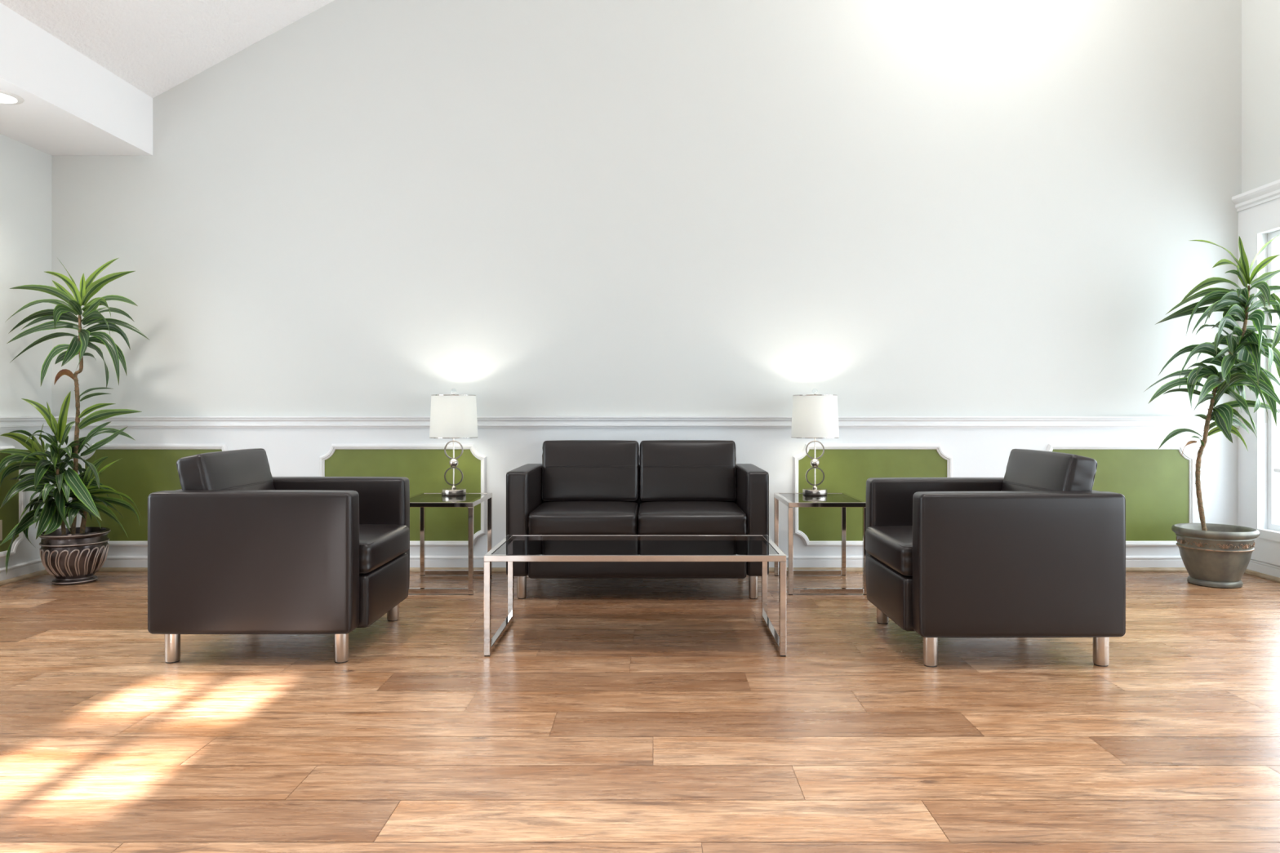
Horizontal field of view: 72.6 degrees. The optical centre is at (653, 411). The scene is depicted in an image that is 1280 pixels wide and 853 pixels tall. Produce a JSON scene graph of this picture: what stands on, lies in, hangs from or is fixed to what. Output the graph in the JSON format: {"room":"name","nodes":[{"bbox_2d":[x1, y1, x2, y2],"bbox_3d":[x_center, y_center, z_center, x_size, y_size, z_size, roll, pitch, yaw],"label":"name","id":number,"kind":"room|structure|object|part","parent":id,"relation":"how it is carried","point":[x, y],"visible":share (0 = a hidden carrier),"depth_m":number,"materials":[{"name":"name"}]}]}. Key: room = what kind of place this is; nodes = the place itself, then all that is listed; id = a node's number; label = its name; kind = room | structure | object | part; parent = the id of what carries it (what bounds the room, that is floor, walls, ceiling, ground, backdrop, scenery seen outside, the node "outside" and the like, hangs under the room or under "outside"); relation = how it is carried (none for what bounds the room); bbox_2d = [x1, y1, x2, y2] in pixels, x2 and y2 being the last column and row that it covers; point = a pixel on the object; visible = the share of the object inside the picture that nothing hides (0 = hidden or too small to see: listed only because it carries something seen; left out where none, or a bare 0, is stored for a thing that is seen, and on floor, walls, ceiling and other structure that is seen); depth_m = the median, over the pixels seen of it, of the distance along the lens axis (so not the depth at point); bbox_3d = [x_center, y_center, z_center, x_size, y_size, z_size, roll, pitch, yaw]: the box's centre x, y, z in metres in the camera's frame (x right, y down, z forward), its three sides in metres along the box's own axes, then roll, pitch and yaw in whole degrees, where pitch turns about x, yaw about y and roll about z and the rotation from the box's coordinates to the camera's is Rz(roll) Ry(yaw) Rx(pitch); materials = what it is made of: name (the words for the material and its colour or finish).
{"room":"waiting room","nodes":[
{"label":"waiting room","id":0,"kind":"room"},
{"bbox_2d":[0,133,51,568],"bbox_3d":[-3.737,-0.466,1.655,0.140,2.872,7.310,0,0,0],"label":"wall","id":1,"kind":"structure","parent":0,"point":[25,171],"depth_m":5.06,"materials":[{"name":"paint"}]},
{"bbox_2d":[0,445,24,557],"bbox_3d":[-3.657,0.508,4.825,0.020,0.626,0.478,0,0,0],"label":"wall panel","id":2,"kind":"object","parent":1,"relation":"attached to","point":[11,513],"visible":0.5,"depth_m":4.96,"materials":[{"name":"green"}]},
{"bbox_2d":[0,520,2,540],"bbox_3d":[-3.660,0.665,4.860,0.007,0.116,0.072,0,0,0],"label":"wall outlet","id":3,"kind":"object","parent":2,"relation":"attached to","point":[1,521],"visible":1,"depth_m":4.89,"materials":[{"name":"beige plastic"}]},
{"bbox_2d":[0,558,48,586],"bbox_3d":[-3.650,0.923,1.655,0.034,0.091,7.310,0,0,0],"label":"baseboard","id":4,"kind":"structure","parent":1,"relation":"attached to","point":[20,571],"depth_m":5.03,"materials":[{"name":"white"}]},
{"bbox_3d":[-3.642,0.958,1.655,0.018,0.022,7.310,0,0,0],"label":"shoe moulding","id":5,"kind":"part","parent":4,"relation":"part of","materials":[{"name":"white wood"}]},
{"bbox_2d":[0,416,49,429],"bbox_3d":[-3.650,0.063,4.880,0.034,0.070,0.860,0,0,0],"label":"chair rail","id":6,"kind":"object","parent":1,"relation":"attached to","point":[13,422],"visible":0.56,"depth_m":5.04,"materials":[{"name":"white"}]},
{"bbox_2d":[0,2,152,155],"bbox_3d":[-3.358,-1.793,1.655,0.617,0.458,7.310,0,0,0],"label":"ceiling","id":7,"kind":"structure","parent":0,"point":[73,104],"depth_m":4.68,"materials":[{"name":"white paint"}]},
{"bbox_2d":[0,89,24,104],"bbox_3d":[-3.250,-1.560,4.310,0.224,0.008,0.224,0,0,0],"label":"recessed light","id":8,"kind":"object","parent":7,"relation":"in","point":[6,97],"visible":1,"depth_m":4.33,"materials":[{"name":"white metal"}]},
{"bbox_2d":[0,93,16,102],"bbox_3d":[-3.250,-1.561,4.310,0.162,0.002,0.162,0,0,0],"label":"diffuser","id":9,"kind":"object","parent":8,"relation":"attached to","point":[4,97],"depth_m":4.32,"materials":[{"name":"white plastic"}]},
{"bbox_2d":[0,0,333,97],"bbox_3d":[0.330,-3.313,1.585,6.800,2.823,7.450,0,0,0],"label":"ceiling","id":10,"kind":"structure","parent":0,"point":[153,46],"depth_m":4.86,"materials":[{"name":"white paint"}]},
{"bbox_2d":[0,571,1279,852],"bbox_3d":[-0.038,1.030,1.655,7.457,0.120,7.510,0,0,0],"label":"floor","id":11,"kind":"structure","parent":0,"point":[609,715],"depth_m":2.63,"materials":[{"name":"brown wood"}]},
{"bbox_2d":[0,257,150,585],"bbox_3d":[-3.235,0.039,4.903,0.804,1.862,0.546,0,0,0],"label":"dracaena","id":12,"kind":"object","parent":11,"relation":"on","point":[73,555],"visible":1,"depth_m":4.91,"materials":[{"name":"green plant"}]},
{"bbox_2d":[39,526,111,585],"bbox_3d":[-3.300,0.824,4.970,0.348,0.292,0.348,0,0,0],"label":"pot","id":13,"kind":"object","parent":11,"relation":"on","point":[73,557],"depth_m":4.87,"materials":[{"name":"brown ceramic"}]},
{"bbox_2d":[147,448,409,663],"bbox_3d":[-1.518,0.567,3.716,0.824,0.805,0.828,0,0,0],"label":"armchair","id":14,"kind":"object","parent":11,"relation":"on","point":[240,548],"visible":1,"depth_m":3.30,"materials":[{"name":"black leather"}]},
{"bbox_3d":[-1.865,0.908,3.381,0.055,0.115,0.055,0,0,0],"label":"leg","id":15,"kind":"part","parent":14,"relation":"part of","materials":[{"name":"silver metal"}]},
{"bbox_2d":[177,448,275,490],"bbox_3d":[-1.794,0.349,3.716,0.140,0.364,0.591,-13,0,0],"label":"cushion","id":16,"kind":"object","parent":14,"relation":"on","point":[244,468],"depth_m":3.58,"materials":[{"name":"black leather"}]},
{"bbox_3d":[-1.538,0.578,3.364,0.783,0.546,0.123,0,0,0],"label":"arm","id":17,"kind":"part","parent":14,"relation":"part of","materials":[{"name":"black leather"}]},
{"bbox_3d":[-1.538,0.578,4.069,0.783,0.546,0.123,0,0,0],"label":"arm","id":18,"kind":"part","parent":14,"relation":"part of","materials":[{"name":"black leather"}]},
{"bbox_3d":[-1.210,0.908,3.381,0.055,0.115,0.055,0,0,0],"label":"leg","id":19,"kind":"part","parent":14,"relation":"part of","materials":[{"name":"silver metal"}]},
{"bbox_3d":[-1.489,0.750,3.716,0.745,0.209,0.584,0,0,0],"label":"seat","id":20,"kind":"part","parent":14,"relation":"part of","materials":[{"name":"black leather"}]},
{"bbox_2d":[359,524,409,573],"bbox_3d":[-1.442,0.580,3.716,0.672,0.154,0.592,0,0,0],"label":"seat cushion","id":21,"kind":"object","parent":14,"relation":"on","point":[383,548],"depth_m":3.66,"materials":[{"name":"black leather"}]},
{"bbox_3d":[-1.210,0.908,4.051,0.055,0.115,0.055,0,0,0],"label":"leg","id":22,"kind":"part","parent":14,"relation":"part of","materials":[{"name":"silver metal"}]},
{"bbox_2d":[408,493,492,595],"bbox_3d":[-1.165,0.725,4.885,0.423,0.490,0.560,0,0,0],"label":"side table","id":23,"kind":"object","parent":11,"relation":"on","point":[422,500],"visible":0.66,"depth_m":4.80,"materials":[{"name":"silver metal"}]},
{"bbox_3d":[-1.363,0.736,5.152,0.025,0.461,0.025,0,0,0],"label":"leg","id":24,"kind":"part","parent":23,"relation":"part of","materials":[{"name":"silver metal"}]},
{"bbox_3d":[-1.165,0.950,4.617,0.373,0.025,0.025,0,0,0],"label":"rail","id":25,"kind":"part","parent":23,"relation":"part of","materials":[{"name":"silver metal"}]},
{"bbox_3d":[-1.165,0.485,4.885,0.375,0.007,0.512,0,0,0],"label":"glass","id":26,"kind":"part","parent":23,"relation":"part of","materials":[{"name":"clear glass"}]},
{"bbox_3d":[-1.165,0.492,4.885,0.423,0.025,0.560,0,0,0],"label":"frame","id":27,"kind":"part","parent":23,"relation":"part of","materials":[{"name":"silver metal"}]},
{"bbox_2d":[429,391,478,495],"bbox_3d":[-1.157,0.172,5.055,0.278,0.617,0.278,0,0,0],"label":"table lamp","id":28,"kind":"object","parent":23,"relation":"on","point":[453,416],"visible":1,"depth_m":4.95,"materials":[{"name":"white fabric"}]},
{"bbox_3d":[-1.157,0.026,5.055,0.275,0.244,0.275,0,0,0],"label":"lamp shade","id":29,"kind":"part","parent":28,"relation":"part of","materials":[{"name":"fabric"}]},
{"bbox_3d":[-1.157,0.298,5.055,0.028,0.295,0.028,0,0,0],"label":"stem","id":30,"kind":"part","parent":28,"relation":"part of","materials":[{"name":"silver metal"}]},
{"bbox_3d":[-1.165,0.950,5.152,0.373,0.025,0.025,0,0,0],"label":"rail","id":31,"kind":"part","parent":23,"relation":"part of","materials":[{"name":"silver metal"}]},
{"bbox_3d":[-0.966,0.736,4.617,0.025,0.461,0.025,0,0,0],"label":"leg","id":32,"kind":"part","parent":23,"relation":"part of","materials":[{"name":"silver metal"}]},
{"bbox_3d":[-0.966,0.736,5.152,0.025,0.461,0.025,0,0,0],"label":"leg","id":33,"kind":"part","parent":23,"relation":"part of","materials":[{"name":"silver metal"}]},
{"bbox_2d":[484,534,786,656],"bbox_3d":[-0.071,0.769,3.744,1.199,0.401,0.591,0,0,0],"label":"coffee table","id":34,"kind":"object","parent":11,"relation":"on","point":[513,548],"visible":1,"depth_m":3.60,"materials":[{"name":"silver metal"}]},
{"bbox_3d":[-0.658,0.780,3.462,0.025,0.372,0.025,0,0,0],"label":"leg","id":35,"kind":"part","parent":34,"relation":"part of","materials":[{"name":"silver metal"}]},
{"bbox_3d":[-0.658,0.954,3.744,0.025,0.025,0.541,0,0,0],"label":"rail","id":36,"kind":"part","parent":34,"relation":"part of","materials":[{"name":"silver metal"}]},
{"bbox_3d":[-0.658,0.780,4.027,0.025,0.372,0.025,0,0,0],"label":"leg","id":37,"kind":"part","parent":34,"relation":"part of","materials":[{"name":"silver metal"}]},
{"bbox_3d":[-0.071,0.582,3.744,1.199,0.025,0.591,0,0,0],"label":"frame","id":38,"kind":"part","parent":34,"relation":"part of","materials":[{"name":"silver metal"}]},
{"bbox_3d":[-0.071,0.575,3.744,1.151,0.007,0.543,0,0,0],"label":"glass","id":39,"kind":"part","parent":34,"relation":"part of","materials":[{"name":"clear glass"}]},
{"bbox_3d":[0.515,0.780,4.027,0.025,0.372,0.025,0,0,0],"label":"leg","id":40,"kind":"part","parent":34,"relation":"part of","materials":[{"name":"silver metal"}]},
{"bbox_3d":[0.515,0.954,3.744,0.025,0.025,0.541,0,0,0],"label":"rail","id":41,"kind":"part","parent":34,"relation":"part of","materials":[{"name":"silver metal"}]},
{"bbox_3d":[0.515,0.780,3.462,0.025,0.372,0.025,0,0,0],"label":"leg","id":42,"kind":"part","parent":34,"relation":"part of","materials":[{"name":"silver metal"}]},
{"bbox_2d":[506,440,768,599],"bbox_3d":[-0.081,0.567,4.804,1.363,0.805,0.759,0,0,0],"label":"loveseat","id":43,"kind":"object","parent":11,"relation":"on","point":[579,486],"visible":0.84,"depth_m":4.67,"materials":[{"name":"black leather"}]},
{"bbox_3d":[-0.683,0.908,4.530,0.048,0.115,0.048,0,0,0],"label":"leg","id":44,"kind":"part","parent":43,"relation":"part of","materials":[{"name":"silver metal"}]},
{"bbox_3d":[-0.701,0.578,4.825,0.123,0.546,0.718,0,0,0],"label":"arm","id":45,"kind":"part","parent":43,"relation":"part of","materials":[{"name":"black leather"}]},
{"bbox_2d":[528,501,638,534],"bbox_3d":[-0.362,0.580,4.729,0.564,0.154,0.607,0,0,0],"label":"seat cushion","id":46,"kind":"object","parent":43,"relation":"on","point":[547,517],"depth_m":4.43,"materials":[{"name":"black leather"}]},
{"bbox_2d":[541,440,639,502],"bbox_3d":[-0.362,0.349,5.048,0.563,0.364,0.140,0,-13,0],"label":"cushion","id":47,"kind":"object","parent":43,"relation":"on","point":[572,470],"depth_m":4.98,"materials":[{"name":"black leather"}]},
{"bbox_3d":[-0.081,0.750,4.776,1.119,0.209,0.680,0,0,0],"label":"seat","id":48,"kind":"part","parent":43,"relation":"part of","materials":[{"name":"black leather"}]},
{"bbox_3d":[-0.081,0.580,5.145,1.129,0.536,0.078,0,0,0],"label":"frame","id":49,"kind":"part","parent":43,"relation":"part of","materials":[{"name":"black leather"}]},
{"bbox_2d":[639,440,736,502],"bbox_3d":[0.201,0.349,5.048,0.564,0.364,0.140,0,-13,0],"label":"cushion","id":50,"kind":"object","parent":43,"relation":"on","point":[670,470],"depth_m":4.98,"materials":[{"name":"black leather"}]},
{"bbox_2d":[637,501,746,534],"bbox_3d":[0.201,0.580,4.729,0.564,0.154,0.607,0,0,0],"label":"seat cushion","id":51,"kind":"object","parent":43,"relation":"on","point":[654,517],"depth_m":4.43,"materials":[{"name":"black leather"}]},
{"bbox_3d":[0.539,0.578,4.825,0.123,0.546,0.718,0,0,0],"label":"arm","id":52,"kind":"part","parent":43,"relation":"part of","materials":[{"name":"black leather"}]},
{"bbox_3d":[0.522,0.908,4.530,0.048,0.115,0.048,0,0,0],"label":"leg","id":53,"kind":"part","parent":43,"relation":"part of","materials":[{"name":"silver metal"}]},
{"bbox_2d":[773,493,866,595],"bbox_3d":[0.928,0.725,4.885,0.423,0.490,0.560,0,0,0],"label":"side table","id":54,"kind":"object","parent":11,"relation":"on","point":[842,500],"visible":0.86,"depth_m":4.67,"materials":[{"name":"silver metal"}]},
{"bbox_3d":[0.729,0.736,5.152,0.025,0.461,0.025,0,0,0],"label":"leg","id":55,"kind":"part","parent":54,"relation":"part of","materials":[{"name":"silver metal"}]},
{"bbox_3d":[0.729,0.736,4.617,0.025,0.461,0.025,0,0,0],"label":"leg","id":56,"kind":"part","parent":54,"relation":"part of","materials":[{"name":"silver metal"}]},
{"bbox_3d":[0.928,0.950,5.152,0.373,0.025,0.025,0,0,0],"label":"rail","id":57,"kind":"part","parent":54,"relation":"part of","materials":[{"name":"silver metal"}]},
{"bbox_2d":[791,389,839,495],"bbox_3d":[0.940,0.172,5.055,0.278,0.617,0.278,0,0,0],"label":"table lamp","id":58,"kind":"object","parent":54,"relation":"on","point":[815,415],"visible":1,"depth_m":4.95,"materials":[{"name":"white fabric"}]},
{"bbox_3d":[0.940,0.298,5.055,0.028,0.295,0.028,0,0,0],"label":"stem","id":59,"kind":"part","parent":58,"relation":"part of","materials":[{"name":"silver metal"}]},
{"bbox_3d":[0.940,0.026,5.055,0.275,0.244,0.275,0,0,0],"label":"lamp shade","id":60,"kind":"part","parent":58,"relation":"part of","materials":[{"name":"fabric"}]},
{"bbox_3d":[0.928,0.492,4.885,0.423,0.025,0.560,0,0,0],"label":"frame","id":61,"kind":"part","parent":54,"relation":"part of","materials":[{"name":"silver metal"}]},
{"bbox_3d":[0.928,0.485,4.885,0.375,0.007,0.512,0,0,0],"label":"glass","id":62,"kind":"part","parent":54,"relation":"part of","materials":[{"name":"clear glass"}]},
{"bbox_3d":[0.928,0.950,4.617,0.373,0.025,0.025,0,0,0],"label":"rail","id":63,"kind":"part","parent":54,"relation":"part of","materials":[{"name":"silver metal"}]},
{"bbox_3d":[1.127,0.736,5.152,0.025,0.461,0.025,0,0,0],"label":"leg","id":64,"kind":"part","parent":54,"relation":"part of","materials":[{"name":"silver metal"}]},
{"bbox_3d":[1.127,0.736,4.617,0.025,0.461,0.025,0,0,0],"label":"leg","id":65,"kind":"part","parent":54,"relation":"part of","materials":[{"name":"silver metal"}]},
{"bbox_2d":[865,448,1125,667],"bbox_3d":[1.365,0.567,3.668,0.824,0.805,0.828,0,0,-1],"label":"armchair","id":66,"kind":"object","parent":11,"relation":"on","point":[1033,550],"visible":1,"depth_m":3.26,"materials":[{"name":"black leather"}]},
{"bbox_3d":[1.054,0.908,4.000,0.055,0.115,0.055,0,0,-1],"label":"leg","id":67,"kind":"part","parent":66,"relation":"part of","materials":[{"name":"silver metal"}]},
{"bbox_2d":[865,525,912,576],"bbox_3d":[1.288,0.580,3.667,0.672,0.154,0.592,0,0,-1],"label":"seat cushion","id":68,"kind":"object","parent":66,"relation":"on","point":[889,548],"depth_m":3.60,"materials":[{"name":"black leather"}]},
{"bbox_3d":[1.336,0.750,3.667,0.745,0.209,0.584,0,0,-1],"label":"seat","id":69,"kind":"part","parent":66,"relation":"part of","materials":[{"name":"black leather"}]},
{"bbox_3d":[1.061,0.908,3.330,0.055,0.115,0.055,0,0,-1],"label":"leg","id":70,"kind":"part","parent":66,"relation":"part of","materials":[{"name":"silver metal"}]},
{"bbox_3d":[1.381,0.578,4.021,0.783,0.546,0.123,0,0,-1],"label":"arm","id":71,"kind":"part","parent":66,"relation":"part of","materials":[{"name":"black leather"}]},
{"bbox_3d":[1.389,0.578,3.316,0.783,0.546,0.123,0,0,-1],"label":"arm","id":72,"kind":"part","parent":66,"relation":"part of","materials":[{"name":"black leather"}]},
{"bbox_2d":[1000,448,1097,491],"bbox_3d":[1.641,0.349,3.671,0.140,0.364,0.591,13,0,-1],"label":"cushion","id":73,"kind":"object","parent":66,"relation":"on","point":[1027,470],"depth_m":3.53,"materials":[{"name":"black leather"}]},
{"bbox_3d":[1.716,0.908,3.336,0.055,0.115,0.055,0,0,-1],"label":"leg","id":74,"kind":"part","parent":66,"relation":"part of","materials":[{"name":"silver metal"}]},
{"bbox_2d":[1145,234,1279,588],"bbox_3d":[3.112,-0.013,4.861,0.858,1.967,0.522,0,0,0],"label":"dracaena","id":75,"kind":"object","parent":11,"relation":"on","point":[1218,556],"visible":1,"depth_m":4.84,"materials":[{"name":"green plant"}]},
{"bbox_2d":[1171,523,1259,588],"bbox_3d":[3.160,0.810,4.900,0.418,0.319,0.418,0,0,0],"label":"pot","id":76,"kind":"object","parent":11,"relation":"on","point":[1218,556],"depth_m":4.78,"materials":[{"name":"grey ceramic"}]},
{"bbox_2d":[51,0,1241,555],"bbox_3d":[-0.038,-1.957,5.380,7.537,5.855,0.140,0,0,0],"label":"wall","id":77,"kind":"structure","parent":0,"point":[363,207],"depth_m":5.31,"materials":[{"name":"paint"}]},
{"bbox_2d":[79,444,228,546],"bbox_3d":[-3.012,0.508,5.300,0.967,0.626,0.020,0,0,0],"label":"wall panel","id":78,"kind":"object","parent":77,"relation":"attached to","point":[142,470],"visible":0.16,"depth_m":5.31,"materials":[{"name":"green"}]},
{"bbox_2d":[319,444,486,546],"bbox_3d":[-1.525,0.508,5.300,1.020,0.626,0.020,0,0,0],"label":"wall panel","id":79,"kind":"object","parent":77,"relation":"attached to","point":[425,466],"visible":0.56,"depth_m":5.31,"materials":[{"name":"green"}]},
{"bbox_2d":[98,555,1186,571],"bbox_3d":[-0.038,0.923,5.293,7.257,0.091,0.034,0,0,0],"label":"baseboard","id":80,"kind":"structure","parent":77,"relation":"attached to","point":[112,563],"depth_m":5.29,"materials":[{"name":"white"}]},
{"bbox_3d":[-0.038,0.958,5.285,7.257,0.022,0.018,0,0,0],"label":"shoe moulding","id":81,"kind":"part","parent":80,"relation":"part of","materials":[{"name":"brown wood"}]},
{"bbox_2d":[53,416,1240,427],"bbox_3d":[-0.038,0.063,5.293,7.257,0.070,0.034,0,0,0],"label":"chair rail","id":82,"kind":"object","parent":77,"relation":"attached to","point":[117,421],"visible":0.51,"depth_m":5.29,"materials":[{"name":"white"}]},
{"bbox_2d":[792,444,952,546],"bbox_3d":[1.339,0.508,5.300,0.974,0.626,0.020,0,0,0],"label":"wall panel","id":83,"kind":"object","parent":77,"relation":"attached to","point":[846,468],"visible":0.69,"depth_m":5.31,"materials":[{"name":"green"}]},
{"bbox_2d":[1045,444,1194,546],"bbox_3d":[2.818,0.508,5.300,0.964,0.626,0.020,0,0,0],"label":"wall panel","id":84,"kind":"object","parent":77,"relation":"attached to","point":[1157,485],"visible":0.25,"depth_m":5.31,"materials":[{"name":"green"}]},
{"bbox_2d":[1241,0,1279,532],"bbox_3d":[3.660,-1.450,1.655,0.140,4.839,7.310,0,0,0],"label":"wall","id":85,"kind":"structure","parent":0,"point":[1260,19],"depth_m":5.13,"materials":[{"name":"paint"}]},
{"bbox_2d":[1231,179,1279,211],"bbox_3d":[3.559,-1.265,1.680,0.062,0.090,7.260,0,0,0],"label":"trim","id":86,"kind":"structure","parent":85,"relation":"attached to","point":[1268,192],"depth_m":5.11,"materials":[{"name":"white"}]},
{"bbox_2d":[1238,197,1279,565],"bbox_3d":[3.579,-0.181,1.680,0.022,2.118,7.260,0,0,0],"label":"trim","id":87,"kind":"structure","parent":85,"relation":"attached to","point":[1268,551],"depth_m":5.22,"materials":[{"name":"white"}]},
{"bbox_2d":[1244,559,1279,582],"bbox_3d":[3.573,0.923,1.655,0.034,0.091,7.310,0,0,0],"label":"baseboard","id":88,"kind":"structure","parent":85,"relation":"attached to","point":[1255,567],"depth_m":5.09,"materials":[{"name":"white"}]},
{"bbox_3d":[3.565,0.958,1.655,0.018,0.022,7.310,0,0,0],"label":"shoe moulding","id":89,"kind":"part","parent":88,"relation":"part of","materials":[{"name":"brown wood"}]},
{"bbox_2d":[1251,217,1279,542],"bbox_3d":[3.620,-0.180,4.515,0.120,1.840,1.330,0,0,0],"label":"window","id":90,"kind":"structure","parent":85,"relation":"in","point":[1273,247],"depth_m":5.11,"materials":[{"name":"white"}]},
{"bbox_3d":[3.650,-0.180,4.515,0.060,1.740,1.230,0,0,0],"label":"frame","id":91,"kind":"part","parent":90,"relation":"part of","materials":[{"name":"white wood"}]}
]}

